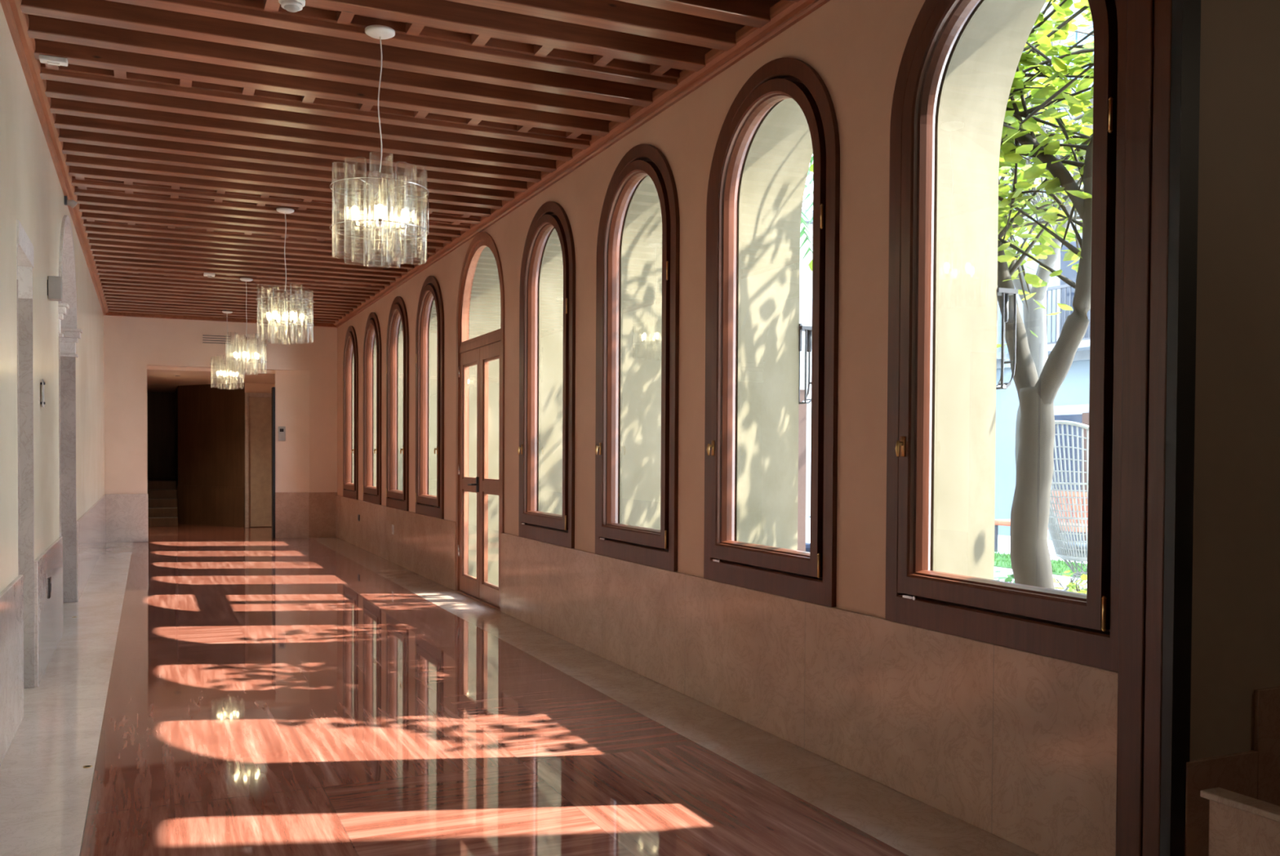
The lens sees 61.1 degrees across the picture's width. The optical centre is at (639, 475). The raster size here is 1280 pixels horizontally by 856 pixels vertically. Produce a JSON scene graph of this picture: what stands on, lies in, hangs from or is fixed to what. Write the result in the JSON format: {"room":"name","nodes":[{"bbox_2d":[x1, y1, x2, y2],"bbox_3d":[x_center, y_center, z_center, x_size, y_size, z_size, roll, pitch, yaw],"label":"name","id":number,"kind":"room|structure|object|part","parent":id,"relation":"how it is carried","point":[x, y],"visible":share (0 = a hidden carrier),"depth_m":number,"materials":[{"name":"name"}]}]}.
{"room":"hallway","nodes":[
{"label":"hallway","id":0,"kind":"room"},
{"bbox_2d":[0,2,104,592],"bbox_3d":[-3.964,-0.626,6.685,0.500,3.660,20.470,0,1,-24],"label":"wall","id":1,"kind":"structure","parent":0,"point":[31,192],"depth_m":6.44,"materials":[{"name":"beige paint"}]},
{"bbox_2d":[0,575,23,766],"bbox_3d":[-1.330,0.953,1.504,0.022,0.725,8.800,0,1,-24],"label":"wainscot","id":2,"kind":"structure","parent":1,"relation":"attached to","point":[11,597],"depth_m":5.03,"materials":[{"name":"stone"}]},
{"bbox_2d":[16,219,35,688],"bbox_3d":[-3.457,-0.036,5.779,0.345,2.520,0.780,0,1,-24],"label":"door","id":3,"kind":"structure","parent":1,"relation":"in","point":[24,247],"depth_m":6.17,"materials":[{"name":"grey stone"}]},
{"bbox_2d":[40,379,45,407],"bbox_3d":[-3.671,-0.504,6.672,0.024,0.170,0.100,0,1,-24],"label":"room sign","id":4,"kind":"object","parent":1,"relation":"attached to","point":[42,384],"visible":1,"depth_m":6.63,"materials":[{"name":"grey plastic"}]},
{"bbox_3d":[-3.670,-0.504,6.672,0.006,0.170,0.100,0,1,-24],"label":"plate","id":5,"kind":"part","parent":4,"relation":"part of","materials":[{"name":"grey plastic"}]},
{"bbox_2d":[34,536,62,687],"bbox_3d":[-3.874,0.834,7.129,0.022,0.725,1.990,0,1,-24],"label":"wainscot","id":6,"kind":"structure","parent":1,"relation":"attached to","point":[48,613],"depth_m":6.82,"materials":[{"name":"stone"}]},
{"bbox_2d":[48,577,51,599],"bbox_3d":[-3.761,0.716,6.920,0.012,0.130,0.100,0,1,-24],"label":"wall socket","id":7,"kind":"object","parent":6,"relation":"attached to","point":[49,579],"visible":1,"depth_m":6.88,"materials":[{"name":"black metal"}]},
{"bbox_2d":[0,0,108,315],"bbox_3d":[-3.694,-2.224,6.773,0.074,0.100,20.470,0,1,-24],"label":"trim","id":8,"kind":"structure","parent":1,"relation":"attached to","point":[18,22],"depth_m":6.57,"materials":[{"name":"brown wood"}]},
{"bbox_2d":[47,275,62,301],"bbox_3d":[-3.867,-1.234,7.171,0.082,0.150,0.120,0,1,-24],"label":"wall box","id":9,"kind":"object","parent":1,"relation":"attached to","point":[55,293],"visible":1,"depth_m":7.12,"materials":[{"name":"grey plastic"}]},
{"bbox_2d":[57,214,82,603],"bbox_3d":[-4.802,-0.470,8.817,0.400,3.260,1.965,0,1,-24],"label":"door","id":10,"kind":"structure","parent":1,"relation":"in","point":[68,335],"depth_m":9.68,"materials":[{"name":"grey stone"}]},
{"bbox_2d":[64,195,77,208],"bbox_3d":[-4.516,-2.166,8.614,0.093,0.088,0.060,0,1,-24],"label":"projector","id":11,"kind":"object","parent":1,"relation":"attached to","point":[72,203],"visible":1,"depth_m":8.59,"materials":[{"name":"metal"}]},
{"bbox_2d":[75,494,106,602],"bbox_3d":[-6.510,0.712,12.955,0.022,0.725,7.000,0,1,-24],"label":"wainscot","id":12,"kind":"structure","parent":1,"relation":"attached to","point":[91,526],"depth_m":11.61,"materials":[{"name":"stone"}]},
{"bbox_2d":[146,382,275,527],"bbox_3d":[-7.606,-0.376,20.137,2.791,2.620,7.030,0,1,-24],"label":"wall","id":13,"kind":"structure","parent":0,"point":[196,433],"depth_m":20.26,"materials":[{"name":"beige paint"}]},
{"bbox_2d":[177,485,244,527],"bbox_3d":[-7.975,0.568,20.137,1.889,0.730,0.020,1,1,31],"label":"wainscot","id":14,"kind":"structure","parent":13,"relation":"attached to","point":[218,506],"depth_m":20.10,"materials":[{"name":"brown wood"}]},
{"bbox_2d":[244,392,271,528],"bbox_3d":[-6.888,-0.274,19.714,0.540,2.440,0.085,0,1,-24],"label":"door","id":15,"kind":"structure","parent":13,"relation":"in","point":[258,406],"depth_m":19.69,"materials":[{"name":"brown wood"}]},
{"bbox_2d":[146,366,275,392],"bbox_3d":[-7.762,-1.754,20.229,3.191,0.130,6.880,0,1,-24],"label":"ceiling","id":16,"kind":"structure","parent":0,"point":[159,379],"depth_m":18.28,"materials":[{"name":"paint"}]},
{"bbox_2d":[103,315,337,494],"bbox_3d":[-6.471,-0.830,16.919,3.371,3.660,0.250,0,1,-24],"label":"wall","id":17,"kind":"structure","parent":0,"point":[306,373],"depth_m":16.88,"materials":[{"name":"paint"}]},
{"bbox_2d":[106,493,148,542],"bbox_3d":[-7.688,0.644,16.249,0.592,0.725,0.024,0,1,-24],"label":"wainscot","id":18,"kind":"structure","parent":17,"relation":"attached to","point":[126,515],"depth_m":16.25,"materials":[{"name":"stone"}]},
{"bbox_2d":[201,333,231,345],"bbox_3d":[-6.524,-2.097,16.725,0.440,0.170,0.012,0,1,-24],"label":"air vent","id":19,"kind":"object","parent":17,"relation":"in","point":[206,339],"visible":1,"depth_m":16.72,"materials":[{"name":"metal"}]},
{"bbox_2d":[104,311,336,327],"bbox_3d":[-6.398,-2.436,16.748,3.371,0.122,0.060,0,1,-24],"label":"trim","id":20,"kind":"structure","parent":17,"relation":"attached to","point":[109,313],"depth_m":16.59,"materials":[{"name":"brown wood"}]},
{"bbox_2d":[271,386,275,537],"bbox_3d":[-5.859,-0.204,17.347,0.035,2.400,0.200,0,1,-24],"label":"strip","id":21,"kind":"object","parent":17,"relation":"attached to","point":[273,388],"visible":1,"depth_m":17.26,"materials":[{"name":"black metal"}]},
{"bbox_2d":[278,426,285,440],"bbox_3d":[-5.701,-0.662,17.275,0.110,0.230,0.018,0,1,-6],"label":"panel","id":22,"kind":"object","parent":17,"relation":"attached to","point":[282,430],"visible":1,"depth_m":17.27,"materials":[{"name":"grey plastic"}]},
{"bbox_2d":[275,492,337,537],"bbox_3d":[-5.339,0.636,17.365,0.955,0.725,0.099,0,1,-14],"label":"wainscot","id":23,"kind":"structure","parent":17,"relation":"attached to","point":[297,514],"depth_m":17.32,"materials":[{"name":"beige stone"}]},
{"bbox_2d":[20,0,799,324],"bbox_3d":[-1.281,-2.417,8.026,6.705,0.380,20.970,0,1,-24],"label":"ceiling","id":24,"kind":"structure","parent":0,"point":[185,126],"depth_m":6.68,"materials":[{"name":"brown wood"}]},
{"bbox_2d":[39,54,67,66],"bbox_3d":[-3.078,-2.176,5.697,0.130,0.034,0.060,0,1,-24],"label":"recessed light","id":25,"kind":"object","parent":24,"relation":"in","point":[55,60],"visible":1,"depth_m":5.68,"materials":[{"name":"white plastic"}]},
{"bbox_2d":[203,272,215,277],"bbox_3d":[-4.965,-2.308,12.514,0.120,0.044,0.090,0,1,-24],"label":"sensor","id":26,"kind":"object","parent":24,"relation":"attached to","point":[207,274],"visible":1,"depth_m":12.48,"materials":[{"name":"white plastic"}]},
{"bbox_2d":[210,311,244,389],"bbox_3d":[-6.042,-1.831,15.890,0.474,1.135,0.474,0,1,-20],"label":"chandelier","id":27,"kind":"object","parent":24,"relation":"hanging from","point":[225,378],"visible":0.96,"depth_m":15.86,"materials":[{"name":"beige"}]},
{"bbox_3d":[-6.043,-1.564,15.896,0.474,0.290,0.474,0,1,-20],"label":"metal frame","id":28,"kind":"part","parent":27,"relation":"part of","materials":[{"name":"metal"}]},
{"bbox_3d":[-4.755,-2.395,13.116,3.371,0.070,0.223,0,1,-24],"label":"coffer panel","id":29,"kind":"part","parent":24,"relation":"part of","materials":[{"name":"brown wood"}]},
{"bbox_3d":[-4.619,-2.389,12.815,3.371,0.070,0.223,0,1,-24],"label":"coffer panel","id":30,"kind":"part","parent":24,"relation":"part of","materials":[{"name":"brown wood"}]},
{"bbox_2d":[225,278,267,375],"bbox_3d":[-4.681,-1.768,12.907,0.474,1.135,0.474,0,1,8],"label":"chandelier","id":31,"kind":"object","parent":24,"relation":"hanging from","point":[246,355],"visible":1,"depth_m":12.89,"materials":[{"name":"beige"}]},
{"bbox_3d":[-4.682,-1.501,12.912,0.474,0.290,0.474,0,1,8],"label":"metal frame","id":32,"kind":"part","parent":31,"relation":"part of","materials":[{"name":"metal"}]},
{"bbox_3d":[-3.529,-2.338,10.407,3.371,0.070,0.223,0,1,-24],"label":"coffer panel","id":33,"kind":"part","parent":24,"relation":"part of","materials":[{"name":"brown wood"}]},
{"bbox_3d":[-2.984,-2.313,9.204,3.371,0.070,0.223,0,1,-24],"label":"coffer panel","id":34,"kind":"part","parent":24,"relation":"part of","materials":[{"name":"brown wood"}]},
{"bbox_3d":[-2.848,-2.306,8.902,3.371,0.070,0.223,0,1,-24],"label":"coffer panel","id":35,"kind":"part","parent":24,"relation":"part of","materials":[{"name":"brown wood"}]},
{"bbox_2d":[255,207,314,345],"bbox_3d":[-3.016,-1.691,9.227,0.474,1.135,0.474,1,1,37],"label":"chandelier","id":36,"kind":"object","parent":24,"relation":"hanging from","point":[293,317],"visible":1,"depth_m":9.21,"materials":[{"name":"beige"}]},
{"bbox_3d":[-3.149,-1.348,9.203,0.035,0.070,0.036,1,1,37],"label":"bulb","id":37,"kind":"part","parent":36,"relation":"part of","materials":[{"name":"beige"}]},
{"bbox_3d":[-3.057,-1.346,9.104,0.035,0.070,0.036,1,1,37],"label":"bulb","id":38,"kind":"part","parent":36,"relation":"part of","materials":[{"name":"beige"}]},
{"bbox_3d":[-3.110,-1.351,9.332,0.035,0.070,0.036,1,1,37],"label":"bulb","id":39,"kind":"part","parent":36,"relation":"part of","materials":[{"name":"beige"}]},
{"bbox_3d":[-3.017,-1.423,9.232,0.474,0.290,0.474,1,1,37],"label":"metal frame","id":40,"kind":"part","parent":36,"relation":"part of","materials":[{"name":"metal"}]},
{"bbox_3d":[-2.925,-1.346,9.134,0.035,0.070,0.036,1,1,37],"label":"bulb","id":41,"kind":"part","parent":36,"relation":"part of","materials":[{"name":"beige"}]},
{"bbox_3d":[-2.886,-1.348,9.264,0.035,0.070,0.036,1,1,37],"label":"bulb","id":42,"kind":"part","parent":36,"relation":"part of","materials":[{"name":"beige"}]},
{"bbox_2d":[278,0,305,12],"bbox_3d":[-1.589,-2.148,4.955,0.120,0.046,0.120,0,1,-24],"label":"smoke detector","id":43,"kind":"object","parent":24,"relation":"attached to","point":[292,6],"visible":1,"depth_m":4.93,"materials":[{"name":"white plastic"}]},
{"bbox_3d":[-1.759,-2.256,6.495,3.371,0.070,0.223,0,1,-24],"label":"coffer panel","id":44,"kind":"part","parent":24,"relation":"part of","materials":[{"name":"brown wood"}]},
{"bbox_2d":[329,24,429,267],"bbox_3d":[-1.274,-1.609,5.318,0.474,1.135,0.474,0,1,-24],"label":"chandelier","id":45,"kind":"object","parent":24,"relation":"hanging from","point":[380,32],"visible":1,"depth_m":5.30,"materials":[{"name":"clear glass"}]},
{"bbox_3d":[-1.373,-1.265,5.230,0.036,0.070,0.035,0,1,-24],"label":"bulb","id":46,"kind":"part","parent":45,"relation":"part of","materials":[{"name":"beige glass"}]},
{"bbox_3d":[-1.310,-1.269,5.455,0.036,0.070,0.035,0,1,-24],"label":"bulb","id":47,"kind":"part","parent":45,"relation":"part of","materials":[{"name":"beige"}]},
{"bbox_3d":[-1.276,-1.341,5.323,0.474,0.290,0.474,0,1,-24],"label":"metal frame","id":48,"kind":"part","parent":45,"relation":"part of","materials":[{"name":"metal"}]},
{"bbox_3d":[-1.243,-1.264,5.193,0.036,0.070,0.035,0,1,-24],"label":"bulb","id":49,"kind":"part","parent":45,"relation":"part of","materials":[{"name":"beige glass"}]},
{"bbox_3d":[-1.180,-1.267,5.418,0.036,0.070,0.035,0,1,-24],"label":"bulb","id":50,"kind":"part","parent":45,"relation":"part of","materials":[{"name":"beige glass"}]},
{"bbox_3d":[-1.146,-1.265,5.288,0.036,0.070,0.035,0,1,-24],"label":"bulb","id":51,"kind":"part","parent":45,"relation":"part of","materials":[{"name":"beige glass"}]},
{"bbox_3d":[-1.214,-2.230,5.291,3.371,0.070,0.223,0,1,-24],"label":"coffer panel","id":52,"kind":"part","parent":24,"relation":"part of","materials":[{"name":"brown wood"}]},
{"bbox_2d":[0,524,1039,855],"bbox_3d":[-2.688,1.228,11.160,6.705,0.200,27.500,0,1,-24],"label":"floor","id":53,"kind":"structure","parent":0,"point":[224,691],"depth_m":5.05,"materials":[{"name":"brown wood"}]},
{"bbox_2d":[148,479,177,527],"bbox_3d":[-9.375,0.503,21.292,0.495,0.800,3.300,0,1,-24],"label":"staircase","id":54,"kind":"structure","parent":53,"relation":"on","point":[162,500],"depth_m":20.34,"materials":[{"name":"brown wood"}]},
{"bbox_2d":[1200,787,1279,855],"bbox_3d":[1.887,1.111,2.535,0.078,0.405,1.260,0,1,-24],"label":"parapet","id":55,"kind":"object","parent":53,"relation":"on","point":[1240,825],"visible":1,"depth_m":2.99,"materials":[{"name":"beige stone"}]},
{"bbox_2d":[337,0,1046,618],"bbox_3d":[-1.388,-1.405,10.600,0.684,5.300,16.030,0,1,-24],"label":"wall","id":56,"kind":"structure","parent":0,"point":[856,47],"depth_m":5.92,"materials":[{"name":"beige paint"}]},
{"bbox_2d":[342,325,358,499],"bbox_3d":[-4.325,-0.948,16.282,0.168,2.578,1.210,0,1,-24],"label":"window","id":57,"kind":"structure","parent":56,"relation":"in","point":[350,490],"depth_m":16.64,"materials":[{"name":"brown wood"}]},
{"bbox_2d":[362,311,381,505],"bbox_3d":[-3.614,-0.915,14.711,0.168,2.578,1.210,0,1,-24],"label":"window","id":58,"kind":"structure","parent":56,"relation":"in","point":[371,494],"depth_m":15.06,"materials":[{"name":"brown wood"}]},
{"bbox_2d":[335,495,455,591],"bbox_3d":[-3.358,0.729,14.111,0.024,0.681,7.492,0,1,-24],"label":"wainscot","id":59,"kind":"structure","parent":56,"relation":"attached to","point":[424,545],"depth_m":12.88,"materials":[{"name":"beige stone"}]},
{"bbox_2d":[391,524,394,534],"bbox_3d":[-3.047,0.670,13.379,0.011,0.120,0.090,0,1,-24],"label":"wall socket","id":60,"kind":"object","parent":59,"relation":"attached to","point":[393,526],"visible":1,"depth_m":13.36,"materials":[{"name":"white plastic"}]},
{"bbox_2d":[386,296,408,511],"bbox_3d":[-2.938,-0.884,13.216,0.168,2.578,1.210,0,1,-24],"label":"window","id":61,"kind":"structure","parent":56,"relation":"in","point":[395,499],"depth_m":13.58,"materials":[{"name":"brown wood"}]},
{"bbox_2d":[415,275,444,519],"bbox_3d":[-2.255,-0.852,11.706,0.168,2.578,1.210,0,1,-24],"label":"window","id":62,"kind":"structure","parent":56,"relation":"in","point":[427,504],"depth_m":11.97,"materials":[{"name":"brown wood"}]},
{"bbox_2d":[455,231,504,611],"bbox_3d":[-1.465,-0.531,9.978,0.157,3.375,1.550,0,1,-24],"label":"door","id":63,"kind":"structure","parent":56,"relation":"in","point":[480,350],"depth_m":10.03,"materials":[{"name":"brown wood"}]},
{"bbox_3d":[-1.545,0.085,10.054,0.070,0.140,0.140,0,1,-24],"label":"handle","id":64,"kind":"part","parent":63,"relation":"part of","materials":[{"name":"metal"}]},
{"bbox_2d":[517,201,575,548],"bbox_3d":[-0.703,-0.780,8.277,0.168,2.578,1.210,0,1,-24],"label":"window","id":65,"kind":"structure","parent":56,"relation":"in","point":[546,527],"depth_m":8.47,"materials":[{"name":"brown wood"}]},
{"bbox_3d":[-0.963,-0.207,8.699,0.040,0.080,0.024,0,1,-24],"label":"handle","id":66,"kind":"part","parent":65,"relation":"part of","materials":[{"name":"gold metal"}]},
{"bbox_2d":[333,0,830,327],"bbox_3d":[-0.690,-2.233,8.132,0.074,0.100,20.470,0,1,-24],"label":"trim","id":67,"kind":"structure","parent":56,"relation":"attached to","point":[784,14],"depth_m":6.55,"materials":[{"name":"brown wood"}]},
{"bbox_2d":[595,143,679,571],"bbox_3d":[-0.020,-0.748,6.766,0.168,2.578,1.210,0,1,-24],"label":"window","id":68,"kind":"structure","parent":56,"relation":"in","point":[654,548],"depth_m":6.82,"materials":[{"name":"brown wood"}]},
{"bbox_3d":[-0.279,-0.175,7.188,0.040,0.080,0.024,0,1,-24],"label":"handle","id":69,"kind":"part","parent":68,"relation":"part of","materials":[{"name":"gold metal"}]},
{"bbox_2d":[703,57,839,607],"bbox_3d":[0.631,-0.718,5.328,0.168,2.578,1.210,0,1,-24],"label":"window","id":70,"kind":"structure","parent":56,"relation":"in","point":[811,577],"depth_m":5.24,"materials":[{"name":"brown wood"}]},
{"bbox_3d":[0.372,-0.145,5.750,0.040,0.080,0.024,0,1,-24],"label":"handle","id":71,"kind":"part","parent":70,"relation":"part of","materials":[{"name":"gold metal"}]},
{"bbox_2d":[798,323,812,404],"bbox_3d":[0.973,-0.650,6.351,0.112,0.465,0.082,0,1,-24],"label":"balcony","id":72,"kind":"object","parent":56,"relation":"attached to","point":[808,330],"visible":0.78,"depth_m":6.33,"materials":[{"name":"metal"}]},
{"bbox_2d":[500,533,1118,855],"bbox_3d":[0.159,0.893,6.337,0.024,0.681,6.516,0,1,-24],"label":"wainscot","id":73,"kind":"structure","parent":56,"relation":"attached to","point":[1018,747],"depth_m":4.52,"materials":[{"name":"beige stone"}]},
{"bbox_2d":[884,0,1127,672],"bbox_3d":[1.288,-0.687,3.877,0.168,2.578,1.210,0,1,-24],"label":"window","id":74,"kind":"structure","parent":56,"relation":"in","point":[1082,628],"depth_m":4.01,"materials":[{"name":"brown wood"}]},
{"bbox_3d":[1.028,-0.114,4.298,0.040,0.080,0.024,0,1,-24],"label":"handle","id":75,"kind":"part","parent":74,"relation":"part of","materials":[{"name":"gold metal"}]},
{"bbox_2d":[995,287,1017,389],"bbox_3d":[1.631,-0.620,4.896,0.112,0.465,0.082,0,1,-24],"label":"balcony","id":76,"kind":"object","parent":56,"relation":"attached to","point":[1005,293],"visible":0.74,"depth_m":4.88,"materials":[{"name":"metal"}]},
{"bbox_2d":[1115,0,1172,855],"bbox_3d":[1.546,-0.392,3.271,0.084,3.378,0.156,0,1,-24],"label":"post","id":77,"kind":"object","parent":56,"relation":"attached to","point":[1148,22],"visible":0.79,"depth_m":3.26,"materials":[{"name":"brown wood"}]},
{"bbox_2d":[1189,0,1279,760],"bbox_3d":[2.268,-2.004,0.850,6.055,6.900,4.756,0,1,-24],"label":"wall","id":78,"kind":"structure","parent":0,"point":[1235,649],"depth_m":3.28,"materials":[{"name":"paint"}]},
{"bbox_2d":[1160,0,1200,855],"bbox_3d":[1.589,-0.390,3.185,0.076,3.378,0.036,0,1,-24],"label":"strip","id":79,"kind":"object","parent":78,"relation":"attached to","point":[1185,14],"visible":1,"depth_m":3.17,"materials":[{"name":"black metal"}]},
{"bbox_2d":[1184,686,1279,855],"bbox_3d":[2.795,0.976,3.745,2.605,0.640,0.018,0,1,-24],"label":"wainscot","id":80,"kind":"structure","parent":78,"relation":"attached to","point":[1255,774],"depth_m":3.30,"materials":[{"name":"brown wood"}]},
{"label":"outside","id":81,"kind":"structure","parent":0,"visible":0},
{"bbox_2d":[805,520,1087,593],"bbox_3d":[9.873,1.115,18.762,26.550,0.001,42.000,0,1,-24],"label":"ground","id":82,"kind":"structure","parent":81,"point":[1003,541],"depth_m":15.97,"materials":[{"name":"stone"}]},
{"bbox_2d":[797,389,806,551],"bbox_3d":[1.217,0.301,8.351,0.160,1.920,0.140,0,1,-24],"label":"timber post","id":83,"kind":"object","parent":82,"relation":"on","point":[802,407],"visible":0.21,"depth_m":8.32,"materials":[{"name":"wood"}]},
{"bbox_2d":[799,208,813,519],"bbox_3d":[-1.216,-2.412,23.660,10.700,6.750,4.200,0,1,-24],"label":"building","id":84,"kind":"structure","parent":82,"relation":"on","point":[806,274],"depth_m":23.75,"materials":[{"name":"white paint"}]},
{"bbox_3d":[-1.199,-5.662,23.599,10.700,0.250,4.200,0,1,-24],"label":"cornice","id":85,"kind":"part","parent":84,"relation":"part of","materials":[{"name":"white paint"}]},
{"bbox_2d":[800,153,813,262],"bbox_3d":[1.718,-1.676,14.740,2.574,5.651,2.568,0,1,-24],"label":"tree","id":86,"kind":"object","parent":82,"relation":"on","point":[802,232],"visible":0.02,"depth_m":15.17,"materials":[{"name":"green plant"}]},
{"bbox_2d":[805,515,810,552],"bbox_3d":[1.628,0.818,9.152,0.833,0.862,1.520,0,1,-24],"label":"sofa","id":87,"kind":"object","parent":82,"relation":"on","point":[807,544],"visible":0.02,"depth_m":9.78,"materials":[{"name":"blue fabric"}]},
{"bbox_3d":[1.273,0.706,9.746,0.650,0.180,0.140,0,1,-24],"label":"armrest","id":88,"kind":"part","parent":87,"relation":"part of","materials":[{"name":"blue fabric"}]},
{"bbox_2d":[808,0,1093,589],"bbox_3d":[2.751,-1.207,7.214,2.868,5.015,5.008,-1,1,-39],"label":"tree","id":89,"kind":"object","parent":82,"relation":"on","point":[1030,559],"visible":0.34,"depth_m":6.61,"materials":[{"name":"green plant"}]},
{"bbox_2d":[994,570,1014,583],"bbox_3d":[2.578,0.943,7.775,0.676,0.680,0.635,1,1,38],"label":"shrub","id":90,"kind":"object","parent":82,"relation":"on","point":[1010,578],"visible":0.02,"depth_m":7.67,"materials":[{"name":"green plant"}]},
{"bbox_2d":[994,550,1087,578],"bbox_3d":[5.178,1.133,14.163,1.331,0.084,5.516,0,1,-24],"label":"lawn","id":91,"kind":"structure","parent":82,"relation":"on","point":[1059,567],"depth_m":14.01,"materials":[{"name":"green plant"}]},
{"bbox_2d":[994,491,1088,562],"bbox_3d":[5.837,0.693,15.500,0.570,0.920,1.700,0,1,-24],"label":"bench","id":92,"kind":"object","parent":82,"relation":"on","point":[1006,522],"visible":0.12,"depth_m":15.54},
{"bbox_3d":[5.283,0.939,16.132,0.050,0.400,0.050,0,1,-24],"label":"leg","id":93,"kind":"part","parent":92,"relation":"part of","materials":[{"name":"metal"}]},
{"bbox_3d":[5.833,0.713,15.498,0.560,0.080,1.700,0,1,-24],"label":"seat","id":94,"kind":"part","parent":92,"relation":"part of","materials":[{"name":"ceramic"}]},
{"bbox_3d":[6.076,0.453,15.602,0.050,0.440,1.700,0,1,-24],"label":"backrest","id":95,"kind":"part","parent":92,"relation":"part of","materials":[{"name":"ceramic"}]},
{"bbox_2d":[994,0,1093,541],"bbox_3d":[9.073,-3.784,18.132,4.500,9.810,13.700,0,1,-24],"label":"building","id":96,"kind":"structure","parent":82,"relation":"on","point":[1071,402],"depth_m":18.25,"materials":[{"name":"white paint"}]},
{"bbox_2d":[1052,30,1076,143],"bbox_3d":[7.067,-6.374,18.084,0.050,1.950,0.475,0,1,-24],"label":"shutter","id":97,"kind":"object","parent":96,"relation":"hanging from","point":[1072,36],"depth_m":17.96,"materials":[{"name":"green plant"}]},
{"bbox_3d":[7.272,0.059,17.749,0.022,2.120,1.380,0,1,-24],"label":"door","id":98,"kind":"part","parent":96,"relation":"part of","materials":[{"name":"white glass"}]},
{"bbox_3d":[7.306,-0.021,17.757,0.050,2.280,1.630,0,1,-24],"label":"door frame","id":99,"kind":"part","parent":96,"relation":"part of","materials":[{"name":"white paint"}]},
{"bbox_3d":[6.911,-2.626,17.617,0.030,0.950,1.400,0,1,-24],"label":"railing","id":100,"kind":"part","parent":96,"relation":"part of","materials":[{"name":"metal"}]},
{"bbox_3d":[7.261,-3.152,17.765,0.012,1.980,1.000,0,1,-24],"label":"pane","id":101,"kind":"part","parent":96,"relation":"part of","materials":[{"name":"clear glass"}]},
{"bbox_2d":[1080,413,1088,541],"bbox_3d":[7.384,0.056,17.438,0.029,2.140,0.720,0,1,-24],"label":"shutter","id":102,"kind":"object","parent":96,"relation":"hanging from","point":[1084,416],"depth_m":17.70,"materials":[{"name":"white wood"}]},
{"bbox_2d":[998,0,1093,471],"bbox_3d":[3.531,-1.753,10.241,2.583,5.992,2.501,1,1,17],"label":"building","id":103,"kind":"structure","parent":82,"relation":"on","point":[1034,320],"depth_m":9.72,"materials":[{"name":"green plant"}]},
{"bbox_2d":[1048,420,1088,591],"bbox_3d":[4.492,0.341,11.034,1.114,1.783,1.117,0,1,9],"label":"wicker chair","id":104,"kind":"object","parent":82,"relation":"on","point":[1074,550],"visible":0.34,"depth_m":10.88,"materials":[{"name":"white paint"}]},
{"bbox_3d":[4.703,0.827,11.202,0.740,0.080,0.740,0,1,-34],"label":"seat","id":105,"kind":"part","parent":104,"relation":"part of","materials":[{"name":"wicker"}]},
{"bbox_2d":[1066,541,1086,552],"bbox_3d":[4.704,0.742,11.200,0.620,0.090,0.620,0,1,-34],"label":"cushion","id":106,"kind":"object","parent":104,"relation":"on","point":[1082,541],"depth_m":11.05,"materials":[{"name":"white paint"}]},
{"bbox_2d":[1053,570,1087,594],"bbox_3d":[3.794,1.056,9.234,0.609,0.488,0.629,1,1,14],"label":"shrub","id":107,"kind":"object","parent":82,"relation":"on","point":[1073,585],"visible":0.08,"depth_m":9.31,"materials":[{"name":"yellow plant"}]},
{"bbox_2d":[1076,588,1086,594],"bbox_3d":[2.338,0.930,5.419,0.519,0.788,0.504,1,1,28],"label":"shrub","id":108,"kind":"object","parent":82,"relation":"on","point":[1082,591],"visible":0.02,"depth_m":5.47,"materials":[{"name":"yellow plant"}]}
]}

